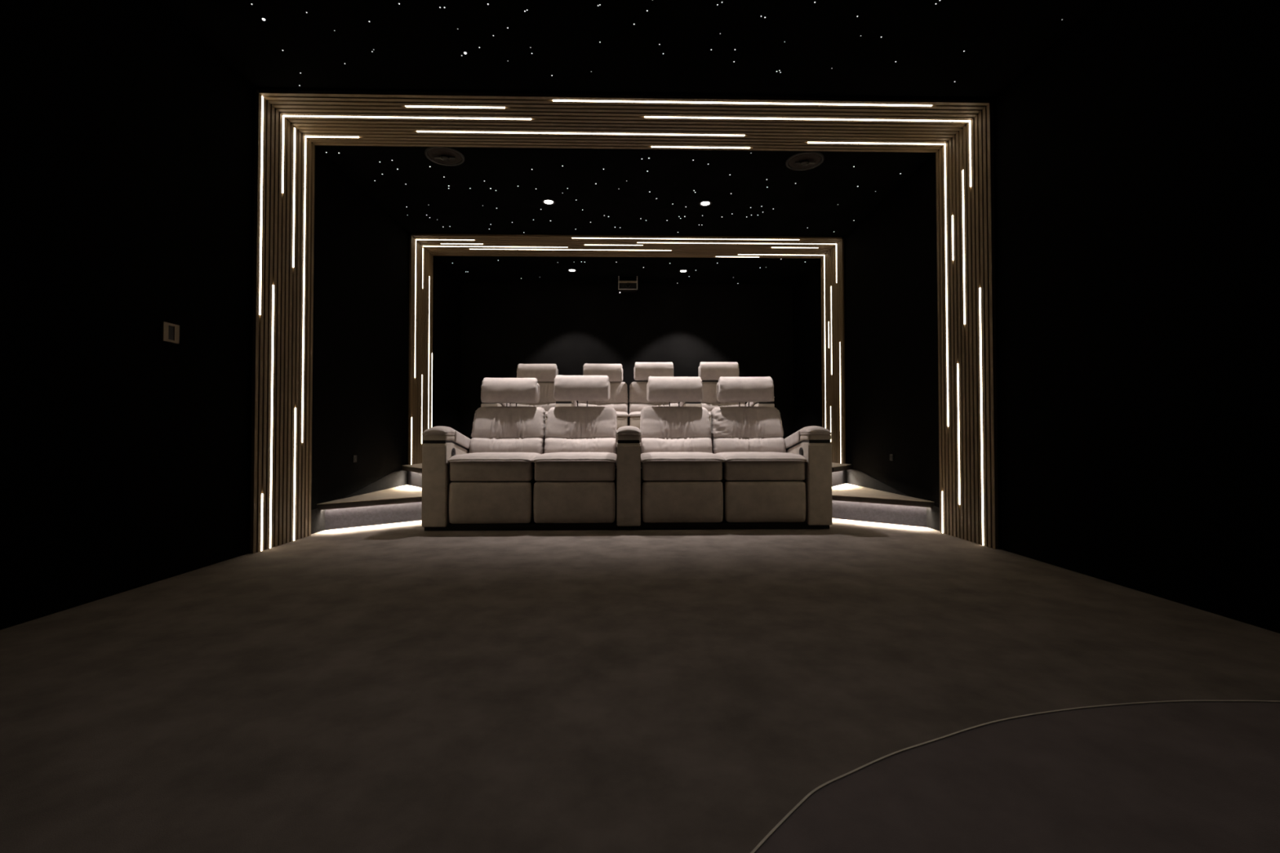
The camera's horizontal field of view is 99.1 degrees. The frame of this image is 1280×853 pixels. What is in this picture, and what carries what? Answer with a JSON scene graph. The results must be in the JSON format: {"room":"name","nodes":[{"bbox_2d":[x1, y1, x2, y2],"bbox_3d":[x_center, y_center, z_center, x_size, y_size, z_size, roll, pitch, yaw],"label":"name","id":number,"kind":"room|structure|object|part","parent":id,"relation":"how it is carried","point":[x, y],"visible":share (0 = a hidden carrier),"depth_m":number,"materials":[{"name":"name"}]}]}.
{"room":"home theater","nodes":[
{"label":"home theater","id":0,"kind":"room"},
{"bbox_2d":[0,0,462,630],"bbox_3d":[-2.312,-0.635,2.793,0.100,2.730,8.870,0,-1,-1],"label":"wall","id":1,"kind":"structure","parent":0,"point":[126,139],"depth_m":2.46,"materials":[{"name":"black paint"}]},
{"bbox_2d":[161,321,179,343],"bbox_3d":[-2.253,-0.450,2.621,0.009,0.090,0.090,0,-1,-1],"label":"wall switch","id":2,"kind":"object","parent":1,"relation":"attached to","point":[170,331],"visible":1,"depth_m":2.62,"materials":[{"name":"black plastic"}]},
{"bbox_2d":[352,455,356,462],"bbox_3d":[-2.295,0.260,4.393,0.010,0.056,0.056,0,-1,-1],"label":"power outlet","id":3,"kind":"object","parent":1,"relation":"attached to","point":[354,457],"visible":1,"depth_m":4.38,"materials":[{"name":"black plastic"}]},
{"bbox_2d":[311,470,406,533],"bbox_3d":[-2.301,0.588,4.589,0.006,0.349,1.675,0,-1,-1],"label":"baseboard","id":4,"kind":"structure","parent":1,"relation":"attached to","point":[396,478],"depth_m":4.70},
{"bbox_2d":[461,282,793,439],"bbox_3d":[-0.155,-0.553,7.330,4.627,2.930,0.100,0,-1,-1],"label":"wall","id":5,"kind":"structure","parent":0,"point":[569,326],"depth_m":7.29,"materials":[{"name":"black paint"}]},
{"bbox_2d":[160,0,1100,284],"bbox_3d":[-0.051,-2.051,2.873,4.627,0.100,8.870,0,-1,-1],"label":"ceiling","id":6,"kind":"structure","parent":0,"point":[416,44],"depth_m":3.08,"materials":[{"name":"black paint"}]},
{"bbox_2d":[424,146,464,165],"bbox_3d":[-1.426,-1.965,3.990,0.276,0.029,0.276,0,-1,-1],"label":"ceiling speaker","id":7,"kind":"object","parent":6,"relation":"attached to","point":[446,156],"visible":0.99,"depth_m":3.98,"materials":[{"name":"black plastic"}]},
{"bbox_2d":[542,198,555,204],"bbox_3d":[-0.798,-1.962,4.770,0.116,0.006,0.116,0,-1,-1],"label":"recessed light","id":8,"kind":"object","parent":6,"relation":"in","point":[547,202],"visible":1,"depth_m":4.77,"materials":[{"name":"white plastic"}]},
{"bbox_2d":[567,268,576,271],"bbox_3d":[-0.839,-1.926,6.729,0.116,0.006,0.116,0,-1,-1],"label":"recessed light","id":9,"kind":"object","parent":6,"relation":"in","point":[568,269],"visible":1,"depth_m":6.73,"materials":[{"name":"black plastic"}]},
{"bbox_2d":[617,275,637,293],"bbox_3d":[-0.157,-1.815,7.080,0.248,0.215,0.246,0,-1,-1],"label":"ceiling projector","id":10,"kind":"object","parent":6,"relation":"hanging from","point":[625,286],"visible":1,"depth_m":6.99,"materials":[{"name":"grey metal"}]},
{"bbox_2d":[678,269,688,272],"bbox_3d":[0.537,-1.926,6.762,0.116,0.006,0.116,0,-1,-1],"label":"recessed light","id":11,"kind":"object","parent":6,"relation":"in","point":[680,270],"visible":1,"depth_m":6.75,"materials":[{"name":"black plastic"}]},
{"bbox_2d":[698,200,711,206],"bbox_3d":[0.574,-1.963,4.802,0.116,0.006,0.116,0,-1,-1],"label":"recessed light","id":12,"kind":"object","parent":6,"relation":"in","point":[705,202],"visible":1,"depth_m":4.80,"materials":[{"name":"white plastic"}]},
{"bbox_2d":[785,151,824,170],"bbox_3d":[1.228,-1.966,4.068,0.276,0.029,0.276,0,-1,-1],"label":"ceiling speaker","id":13,"kind":"object","parent":6,"relation":"attached to","point":[806,160],"visible":1,"depth_m":4.05,"materials":[{"name":"black plastic"}]},
{"bbox_2d":[0,518,1279,852],"bbox_3d":[-0.048,0.778,2.821,4.627,0.100,8.870,0,-1,-1],"label":"floor","id":14,"kind":"structure","parent":0,"point":[398,687],"depth_m":1.51,"materials":[{"name":"carpet"}]},
{"bbox_2d":[316,484,422,530],"bbox_3d":[-1.988,0.664,4.658,0.694,0.200,1.580,0,-1,-1],"label":"step","id":15,"kind":"structure","parent":14,"relation":"on","point":[402,504],"depth_m":4.20,"materials":[{"name":"grey carpet"}]},
{"bbox_2d":[247,87,1000,554],"bbox_3d":[-0.065,-0.624,3.527,4.427,2.730,0.590,0,-1,-1],"label":"arch","id":16,"kind":"object","parent":14,"relation":"on","point":[288,123],"visible":1,"depth_m":3.48,"materials":[{"name":"brown wood"}]},
{"bbox_3d":[-2.263,-0.623,3.475,0.030,2.730,0.590,0,-1,-1],"label":"panel","id":17,"kind":"part","parent":16,"relation":"part of","materials":[{"name":"brown wood"}]},
{"bbox_3d":[-0.067,-1.974,3.553,4.403,0.030,0.590,0,-1,-1],"label":"overhead panel","id":18,"kind":"part","parent":16,"relation":"part of","materials":[{"name":"brown wood"}]},
{"bbox_3d":[2.132,-0.625,3.579,0.030,2.730,0.590,0,-1,-1],"label":"panel","id":19,"kind":"part","parent":16,"relation":"part of","materials":[{"name":"brown wood"}]},
{"bbox_2d":[401,462,851,488],"bbox_3d":[-0.125,0.590,6.076,4.425,0.396,2.364,0,-1,-1],"label":"platform","id":20,"kind":"object","parent":14,"relation":"on","point":[838,470],"visible":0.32,"depth_m":5.28,"materials":[{"name":"grey carpet"}]},
{"bbox_2d":[406,232,846,464],"bbox_3d":[-0.120,-0.779,5.825,4.427,2.333,0.621,0,-1,-1],"label":"arch","id":21,"kind":"object","parent":20,"relation":"on","point":[422,246],"visible":0.87,"depth_m":5.76,"materials":[{"name":"brown wood"}]},
{"bbox_3d":[-2.318,-0.778,5.773,0.030,2.333,0.621,0,-1,-1],"label":"panel","id":22,"kind":"part","parent":21,"relation":"part of","materials":[{"name":"brown wood"}]},
{"bbox_3d":[-0.121,-1.931,5.846,4.403,0.030,0.621,0,-1,-1],"label":"overhead panel","id":23,"kind":"part","parent":21,"relation":"part of","materials":[{"name":"brown wood"}]},
{"bbox_3d":[2.078,-0.780,5.877,0.030,2.333,0.621,0,-1,-1],"label":"panel","id":24,"kind":"part","parent":21,"relation":"part of","materials":[{"name":"brown wood"}]},
{"bbox_2d":[480,361,774,462],"bbox_3d":[-0.130,-0.192,6.197,3.110,1.170,0.918,0,-1,-1],"label":"reclining sofa","id":25,"kind":"object","parent":20,"relation":"on","point":[545,374],"visible":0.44,"depth_m":6.38,"materials":[{"name":"beige fabric"}]},
{"bbox_3d":[-1.592,0.062,6.134,0.172,0.600,0.830,0,-1,-1],"label":"armrest","id":26,"kind":"part","parent":25,"relation":"part of","materials":[{"name":"beige fabric"}]},
{"bbox_2d":[510,403,555,411],"bbox_3d":[-1.208,-0.187,6.328,0.590,0.193,0.214,0,-1,-1],"label":"lumbar cushion","id":27,"kind":"object","parent":25,"relation":"on","point":[546,406],"depth_m":6.27,"materials":[{"name":"beige fabric"}]},
{"bbox_2d":[529,382,555,404],"bbox_3d":[-1.212,-0.386,6.423,0.590,0.295,0.234,0,-1,-1],"label":"cushion","id":28,"kind":"object","parent":25,"relation":"on","point":[546,388],"depth_m":6.34,"materials":[{"name":"beige fabric"}]},
{"bbox_3d":[-0.816,0.062,6.152,0.172,0.600,0.830,0,-1,-1],"label":"armrest","id":29,"kind":"part","parent":25,"relation":"part of","materials":[{"name":"beige fabric"}]},
{"bbox_2d":[577,382,627,404],"bbox_3d":[-0.436,-0.386,6.442,0.591,0.295,0.233,0,-1,-1],"label":"cushion","id":30,"kind":"object","parent":25,"relation":"on","point":[618,390],"depth_m":6.36,"materials":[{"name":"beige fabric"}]},
{"bbox_2d":[577,403,627,413],"bbox_3d":[-0.433,-0.187,6.347,0.589,0.193,0.214,0,-1,-1],"label":"lumbar cushion","id":31,"kind":"object","parent":25,"relation":"on","point":[623,407],"depth_m":6.28,"materials":[{"name":"beige fabric"}]},
{"bbox_2d":[616,416,627,429],"bbox_3d":[-0.426,-0.035,6.066,0.578,0.150,0.634,0,-1,-1],"label":"seat cushion","id":32,"kind":"object","parent":25,"relation":"on","point":[621,421],"depth_m":5.76,"materials":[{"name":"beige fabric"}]},
{"bbox_2d":[629,416,640,429],"bbox_3d":[0.172,-0.035,6.080,0.578,0.150,0.634,0,-1,-1],"label":"seat cushion","id":33,"kind":"object","parent":25,"relation":"on","point":[634,421],"depth_m":5.77,"materials":[{"name":"beige fabric"}]},
{"bbox_2d":[628,381,679,404],"bbox_3d":[0.162,-0.386,6.454,0.587,0.295,0.238,0,-1,-1],"label":"cushion","id":34,"kind":"object","parent":25,"relation":"on","point":[637,390],"depth_m":6.37,"materials":[{"name":"beige fabric"}]},
{"bbox_2d":[629,403,678,413],"bbox_3d":[0.166,-0.187,6.357,0.588,0.193,0.222,0,-1,-1],"label":"lumbar cushion","id":35,"kind":"object","parent":25,"relation":"on","point":[633,406],"depth_m":6.30,"materials":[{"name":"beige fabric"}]},
{"bbox_3d":[0.558,0.061,6.185,0.172,0.600,0.830,0,-1,-1],"label":"armrest","id":36,"kind":"part","parent":25,"relation":"part of","materials":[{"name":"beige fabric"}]},
{"bbox_2d":[701,382,745,404],"bbox_3d":[0.939,-0.387,6.474,0.590,0.295,0.234,0,-1,-1],"label":"cushion","id":37,"kind":"object","parent":25,"relation":"on","point":[708,388],"depth_m":6.39,"materials":[{"name":"beige fabric"}]},
{"bbox_2d":[701,403,746,411],"bbox_3d":[0.941,-0.188,6.379,0.587,0.193,0.214,0,-1,-1],"label":"lumbar cushion","id":38,"kind":"object","parent":25,"relation":"on","point":[709,406],"depth_m":6.32,"materials":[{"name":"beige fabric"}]},
{"bbox_3d":[1.333,0.061,6.203,0.172,0.600,0.830,0,-1,-1],"label":"armrest","id":39,"kind":"part","parent":25,"relation":"part of","materials":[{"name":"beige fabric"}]},
{"bbox_2d":[421,374,832,530],"bbox_3d":[-0.091,0.155,4.371,2.966,1.202,0.918,0,-1,-1],"label":"reclining sofa","id":40,"kind":"object","parent":14,"relation":"on","point":[682,469],"visible":1,"depth_m":3.96,"materials":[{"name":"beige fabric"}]},
{"bbox_2d":[422,435,454,441],"bbox_3d":[-1.480,0.132,4.251,0.174,0.140,0.700,0,-1,-1],"label":"cushion","id":41,"kind":"object","parent":40,"relation":"on","point":[425,437],"depth_m":3.91,"materials":[{"name":"beige fabric"}]},
{"bbox_3d":[-1.481,0.425,4.309,0.172,0.600,0.830,0,-1,-1],"label":"armrest","id":42,"kind":"part","parent":40,"relation":"part of","materials":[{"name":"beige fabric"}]},
{"bbox_3d":[-1.382,0.197,4.055,0.008,0.076,0.080,0,-1,-1],"label":"control panel","id":43,"kind":"part","parent":40,"relation":"part of","materials":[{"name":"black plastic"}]},
{"bbox_2d":[449,462,534,481],"bbox_3d":[-1.087,0.328,4.223,0.586,0.150,0.634,0,-1,-1],"label":"seat cushion","id":44,"kind":"object","parent":40,"relation":"on","point":[459,471],"depth_m":3.91,"materials":[{"name":"beige fabric"}]},
{"bbox_2d":[469,437,544,453],"bbox_3d":[-1.094,0.176,4.502,0.597,0.193,0.217,0,-1,-1],"label":"lumbar cushion","id":45,"kind":"object","parent":40,"relation":"on","point":[477,445],"depth_m":4.42,"materials":[{"name":"beige fabric"}]},
{"bbox_2d":[471,406,545,438],"bbox_3d":[-1.095,-0.023,4.598,0.600,0.295,0.234,0,-1,-1],"label":"cushion","id":46,"kind":"object","parent":40,"relation":"on","point":[489,422],"depth_m":4.52,"materials":[{"name":"beige fabric"}]},
{"bbox_2d":[534,462,616,480],"bbox_3d":[-0.481,0.328,4.237,0.586,0.150,0.634,0,-1,-1],"label":"seat cushion","id":47,"kind":"object","parent":40,"relation":"on","point":[544,471],"depth_m":3.93,"materials":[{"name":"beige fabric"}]},
{"bbox_2d":[544,437,617,454],"bbox_3d":[-0.488,0.176,4.517,0.598,0.193,0.215,0,-1,-1],"label":"lumbar cushion","id":48,"kind":"object","parent":40,"relation":"on","point":[552,445],"depth_m":4.43,"materials":[{"name":"beige fabric"}]},
{"bbox_2d":[545,406,617,438],"bbox_3d":[-0.491,-0.023,4.613,0.599,0.295,0.234,0,-1,-1],"label":"cushion","id":49,"kind":"object","parent":40,"relation":"on","point":[562,422],"depth_m":4.54,"materials":[{"name":"beige fabric"}]},
{"bbox_2d":[616,434,640,440],"bbox_3d":[-0.089,0.131,4.284,0.174,0.140,0.700,0,-1,-1],"label":"cushion","id":50,"kind":"object","parent":40,"relation":"on","point":[619,437],"depth_m":3.94,"materials":[{"name":"beige fabric"}]},
{"bbox_3d":[-0.091,0.425,4.342,0.172,0.600,0.830,0,-1,-1],"label":"armrest","id":51,"kind":"part","parent":40,"relation":"part of","materials":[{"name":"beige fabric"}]},
{"bbox_2d":[640,406,711,438],"bbox_3d":[0.295,-0.024,4.631,0.598,0.295,0.234,0,-1,-1],"label":"cushion","id":52,"kind":"object","parent":40,"relation":"on","point":[655,422],"depth_m":4.55,"materials":[{"name":"beige fabric"}]},
{"bbox_2d":[640,437,712,453],"bbox_3d":[0.297,0.176,4.536,0.595,0.193,0.215,0,-1,-1],"label":"lumbar cushion","id":53,"kind":"object","parent":40,"relation":"on","point":[648,445],"depth_m":4.45,"materials":[{"name":"beige fabric"}]},
{"bbox_2d":[640,462,722,480],"bbox_3d":[0.304,0.328,4.256,0.586,0.150,0.634,0,-1,-1],"label":"seat cushion","id":54,"kind":"object","parent":40,"relation":"on","point":[650,471],"depth_m":3.94,"materials":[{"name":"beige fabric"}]},
{"bbox_2d":[711,406,783,438],"bbox_3d":[0.900,-0.024,4.639,0.596,0.295,0.249,0,-1,-1],"label":"cushion","id":55,"kind":"object","parent":40,"relation":"on","point":[726,422],"depth_m":4.57,"materials":[{"name":"beige fabric"}]},
{"bbox_2d":[711,437,786,453],"bbox_3d":[0.903,0.175,4.551,0.597,0.193,0.214,0,-1,-1],"label":"lumbar cushion","id":56,"kind":"object","parent":40,"relation":"on","point":[719,445],"depth_m":4.47,"materials":[{"name":"beige fabric"}]},
{"bbox_2d":[721,461,804,480],"bbox_3d":[0.910,0.327,4.270,0.586,0.150,0.634,0,-1,-1],"label":"seat cushion","id":57,"kind":"object","parent":40,"relation":"on","point":[731,470],"depth_m":3.96,"materials":[{"name":"beige fabric"}]},
{"bbox_3d":[1.213,0.196,4.117,0.008,0.076,0.080,0,-1,-1],"label":"control panel","id":58,"kind":"part","parent":40,"relation":"part of","materials":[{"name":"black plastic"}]},
{"bbox_2d":[786,434,831,448],"bbox_3d":[1.301,0.131,4.317,0.174,0.140,0.700,0,-1,-1],"label":"armrest","id":59,"kind":"object","parent":40,"relation":"on","point":[793,441],"depth_m":3.98,"materials":[{"name":"beige fabric"}]},
{"bbox_3d":[1.300,0.424,4.375,0.172,0.600,0.830,0,-1,-1],"label":"armrest","id":60,"kind":"part","parent":40,"relation":"part of","materials":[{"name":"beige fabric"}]},
{"bbox_2d":[831,483,934,527],"bbox_3d":[1.802,0.662,4.747,0.694,0.200,1.580,0,-1,-1],"label":"step","id":61,"kind":"structure","parent":14,"relation":"on","point":[849,501],"depth_m":4.30,"materials":[{"name":"grey carpet"}]},
{"bbox_2d":[750,700,1279,852],"bbox_3d":[1.067,0.668,-0.108,2.338,0.008,2.959,0,-1,-1],"label":"carpet","id":62,"kind":"object","parent":14,"relation":"on","point":[1170,776],"visible":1,"depth_m":1.03,"materials":[{"name":"carpet"}]},
{"bbox_2d":[792,0,1279,633],"bbox_3d":[2.214,-0.638,2.901,0.100,2.730,8.870,0,-1,-1],"label":"wall","id":63,"kind":"structure","parent":0,"point":[1138,154],"depth_m":2.45,"materials":[{"name":"black paint"}]},
{"bbox_2d":[889,453,893,460],"bbox_3d":[2.119,0.259,4.597,0.010,0.056,0.056,0,-1,-1],"label":"power outlet","id":64,"kind":"object","parent":63,"relation":"attached to","point":[891,455],"visible":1,"depth_m":4.59,"materials":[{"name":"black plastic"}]},
{"bbox_2d":[846,469,940,531],"bbox_3d":[2.119,0.586,4.694,0.006,0.349,1.675,0,-1,-1],"label":"baseboard","id":65,"kind":"structure","parent":63,"relation":"attached to","point":[857,477],"depth_m":4.81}
]}

